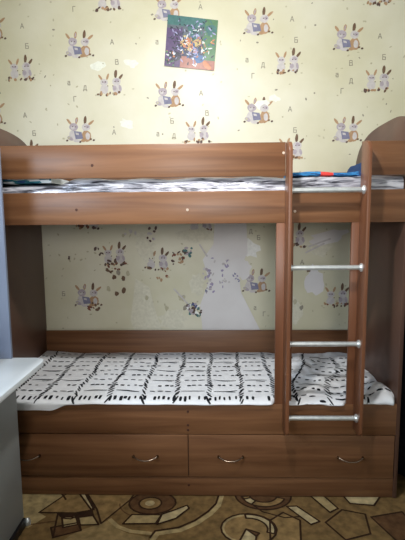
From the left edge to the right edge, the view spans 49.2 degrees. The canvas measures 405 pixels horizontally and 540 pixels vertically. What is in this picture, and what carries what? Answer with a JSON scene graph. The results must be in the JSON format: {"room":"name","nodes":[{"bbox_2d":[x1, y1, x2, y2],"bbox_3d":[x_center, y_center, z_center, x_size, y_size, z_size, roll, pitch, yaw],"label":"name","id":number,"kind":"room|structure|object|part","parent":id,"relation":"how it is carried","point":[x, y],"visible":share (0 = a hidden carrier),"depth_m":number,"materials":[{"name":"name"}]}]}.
{"room":"bedroom","nodes":[
{"label":"bedroom","id":0,"kind":"room"},
{"bbox_2d":[0,0,404,329],"bbox_3d":[-0.185,-0.355,2.883,3.370,2.830,0.103,0,7,2],"label":"wall","id":1,"kind":"structure","parent":0,"point":[317,76],"depth_m":2.76,"materials":[{"name":"beige paper"}]},
{"bbox_2d":[164,14,217,70],"bbox_3d":[-0.070,-1.389,2.698,0.333,0.332,0.007,0,7,2],"label":"poster","id":2,"kind":"object","parent":1,"relation":"attached to","point":[190,41],"visible":1,"depth_m":2.70,"materials":[{"name":"multicoloured paper"}]},
{"bbox_3d":[-0.228,1.347,1.034,3.370,0.110,4.180,0,7,2],"label":"floor","id":3,"kind":"structure","parent":0,"visible":0},
{"bbox_2d":[18,474,404,539],"bbox_3d":[-0.229,1.287,1.027,3.170,0.009,3.980,0,7,2],"label":"carpet","id":4,"kind":"object","parent":3,"relation":"on","point":[52,516],"visible":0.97,"depth_m":2.07,"materials":[{"name":"brown carpet"}]},
{"bbox_2d":[0,155,43,539],"bbox_3d":[-1.193,0.385,1.447,0.928,1.700,1.175,0,7,2],"label":"desk","id":5,"kind":"object","parent":4,"relation":"on","point":[14,372],"visible":1,"depth_m":1.92,"materials":[{"name":"white laminate"}]},
{"bbox_3d":[-1.234,-0.061,1.974,0.722,0.940,0.016,0,7,2],"label":"hutch panel","id":6,"kind":"part","parent":5,"relation":"part of","materials":[{"name":"blue laminate"}]},
{"bbox_3d":[-0.843,0.844,1.469,0.018,0.696,1.028,0,7,2],"label":"panel","id":7,"kind":"part","parent":5,"relation":"part of","materials":[{"name":"grey laminate"}]},
{"bbox_3d":[-0.835,1.210,1.510,0.029,0.040,1.024,0,7,2],"label":"rail","id":8,"kind":"part","parent":5,"relation":"part of","materials":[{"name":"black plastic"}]},
{"bbox_2d":[0,116,404,497],"bbox_3d":[-0.052,0.172,2.448,2.034,1.865,0.876,0,7,2],"label":"bunk bed","id":9,"kind":"object","parent":4,"relation":"on","point":[280,448],"visible":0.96,"depth_m":2.17,"materials":[{"name":"brown wood"}]},
{"bbox_3d":[-1.058,0.171,2.526,0.018,1.865,0.776,0,7,2],"label":"panel","id":10,"kind":"part","parent":9,"relation":"part of","materials":[{"name":"brown wood"}]},
{"bbox_3d":[-0.877,0.936,2.205,0.133,0.019,0.034,0,7,2],"label":"handle","id":11,"kind":"part","parent":9,"relation":"part of","materials":[{"name":"metal"}]},
{"bbox_3d":[-0.553,0.891,2.520,0.979,0.220,0.620,0,7,2],"label":"drawer","id":12,"kind":"part","parent":9,"relation":"part of","materials":[{"name":"brown wood"}]},
{"bbox_3d":[-0.344,-0.502,2.043,1.446,0.151,0.016,0,7,2],"label":"guard rail","id":13,"kind":"part","parent":9,"relation":"part of","materials":[{"name":"brown wood"}]},
{"bbox_3d":[-0.285,0.933,2.188,0.133,0.019,0.034,0,7,2],"label":"handle","id":14,"kind":"part","parent":9,"relation":"part of","materials":[{"name":"metal"}]},
{"bbox_3d":[-0.059,0.928,2.588,0.016,0.330,0.726,0,7,2],"label":"divider panel","id":15,"kind":"part","parent":9,"relation":"part of","materials":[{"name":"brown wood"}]},
{"bbox_2d":[3,175,403,192],"bbox_3d":[-0.056,-0.385,2.430,1.986,0.195,0.732,0,7,2],"label":"mattress","id":16,"kind":"object","parent":9,"relation":"on","point":[378,181],"visible":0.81,"depth_m":2.06,"materials":[{"name":"white fabric"}]},
{"bbox_2d":[2,179,68,186],"bbox_3d":[-0.872,-0.454,2.321,0.330,0.031,0.474,0,7,2],"label":"blanket","id":17,"kind":"object","parent":16,"relation":"on","point":[5,182],"visible":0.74,"depth_m":2.11,"materials":[{"name":"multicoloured fabric"}]},
{"bbox_2d":[284,171,358,177],"bbox_3d":[0.575,-0.467,2.174,0.320,0.021,0.202,0,7,2],"label":"blanket","id":18,"kind":"object","parent":16,"relation":"on","point":[311,173],"visible":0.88,"depth_m":2.08,"materials":[{"name":"blue fabric"}]},
{"bbox_2d":[347,163,360,176],"bbox_3d":[0.867,-0.542,2.444,0.130,0.101,0.312,0,7,2],"label":"cushion","id":19,"kind":"object","parent":16,"relation":"on","point":[357,167],"visible":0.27,"depth_m":2.42,"materials":[{"name":"blue fabric"}]},
{"bbox_3d":[0.139,0.930,2.176,0.133,0.019,0.034,0,7,2],"label":"handle","id":20,"kind":"part","parent":9,"relation":"part of","materials":[{"name":"metal"}]},
{"bbox_3d":[0.388,0.217,2.110,0.080,0.879,0.016,0,7,2],"label":"post","id":21,"kind":"part","parent":9,"relation":"part of","materials":[{"name":"brown wood"}]},
{"bbox_3d":[0.444,0.885,2.492,1.008,0.220,0.620,0,7,2],"label":"drawer","id":22,"kind":"part","parent":9,"relation":"part of","materials":[{"name":"brown wood"}]},
{"bbox_3d":[0.727,0.927,2.159,0.133,0.019,0.034,0,7,2],"label":"handle","id":23,"kind":"part","parent":9,"relation":"part of","materials":[{"name":"metal"}]},
{"bbox_3d":[0.734,0.215,2.100,0.080,0.879,0.016,0,7,2],"label":"post","id":24,"kind":"part","parent":9,"relation":"part of","materials":[{"name":"brown wood"}]},
{"bbox_3d":[0.957,0.160,2.469,0.018,1.865,0.776,0,7,2],"label":"panel","id":25,"kind":"part","parent":9,"relation":"part of","materials":[{"name":"brown wood"}]},
{"bbox_3d":[0.830,-0.509,2.010,0.201,0.151,0.016,0,7,2],"label":"guard rail","id":26,"kind":"part","parent":9,"relation":"part of","materials":[{"name":"brown wood"}]},
{"bbox_2d":[397,322,404,476],"bbox_3d":[1.088,0.330,2.422,0.132,1.489,0.666,0,7,2],"label":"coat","id":27,"kind":"object","parent":9,"relation":"hanging from","point":[401,454],"visible":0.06,"depth_m":2.31,"materials":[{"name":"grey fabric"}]},
{"bbox_3d":[-0.046,0.671,2.558,1.986,0.149,0.728,0,7,2],"label":"mattress","id":28,"kind":"object","parent":9,"relation":"on","visible":0},
{"bbox_2d":[16,351,394,410],"bbox_3d":[-0.048,0.593,2.527,1.992,0.101,0.771,0,7,2],"label":"sheet","id":29,"kind":"object","parent":28,"relation":"on","point":[64,378],"visible":0.85,"depth_m":2.41,"materials":[{"name":"white fabric"}]}
]}

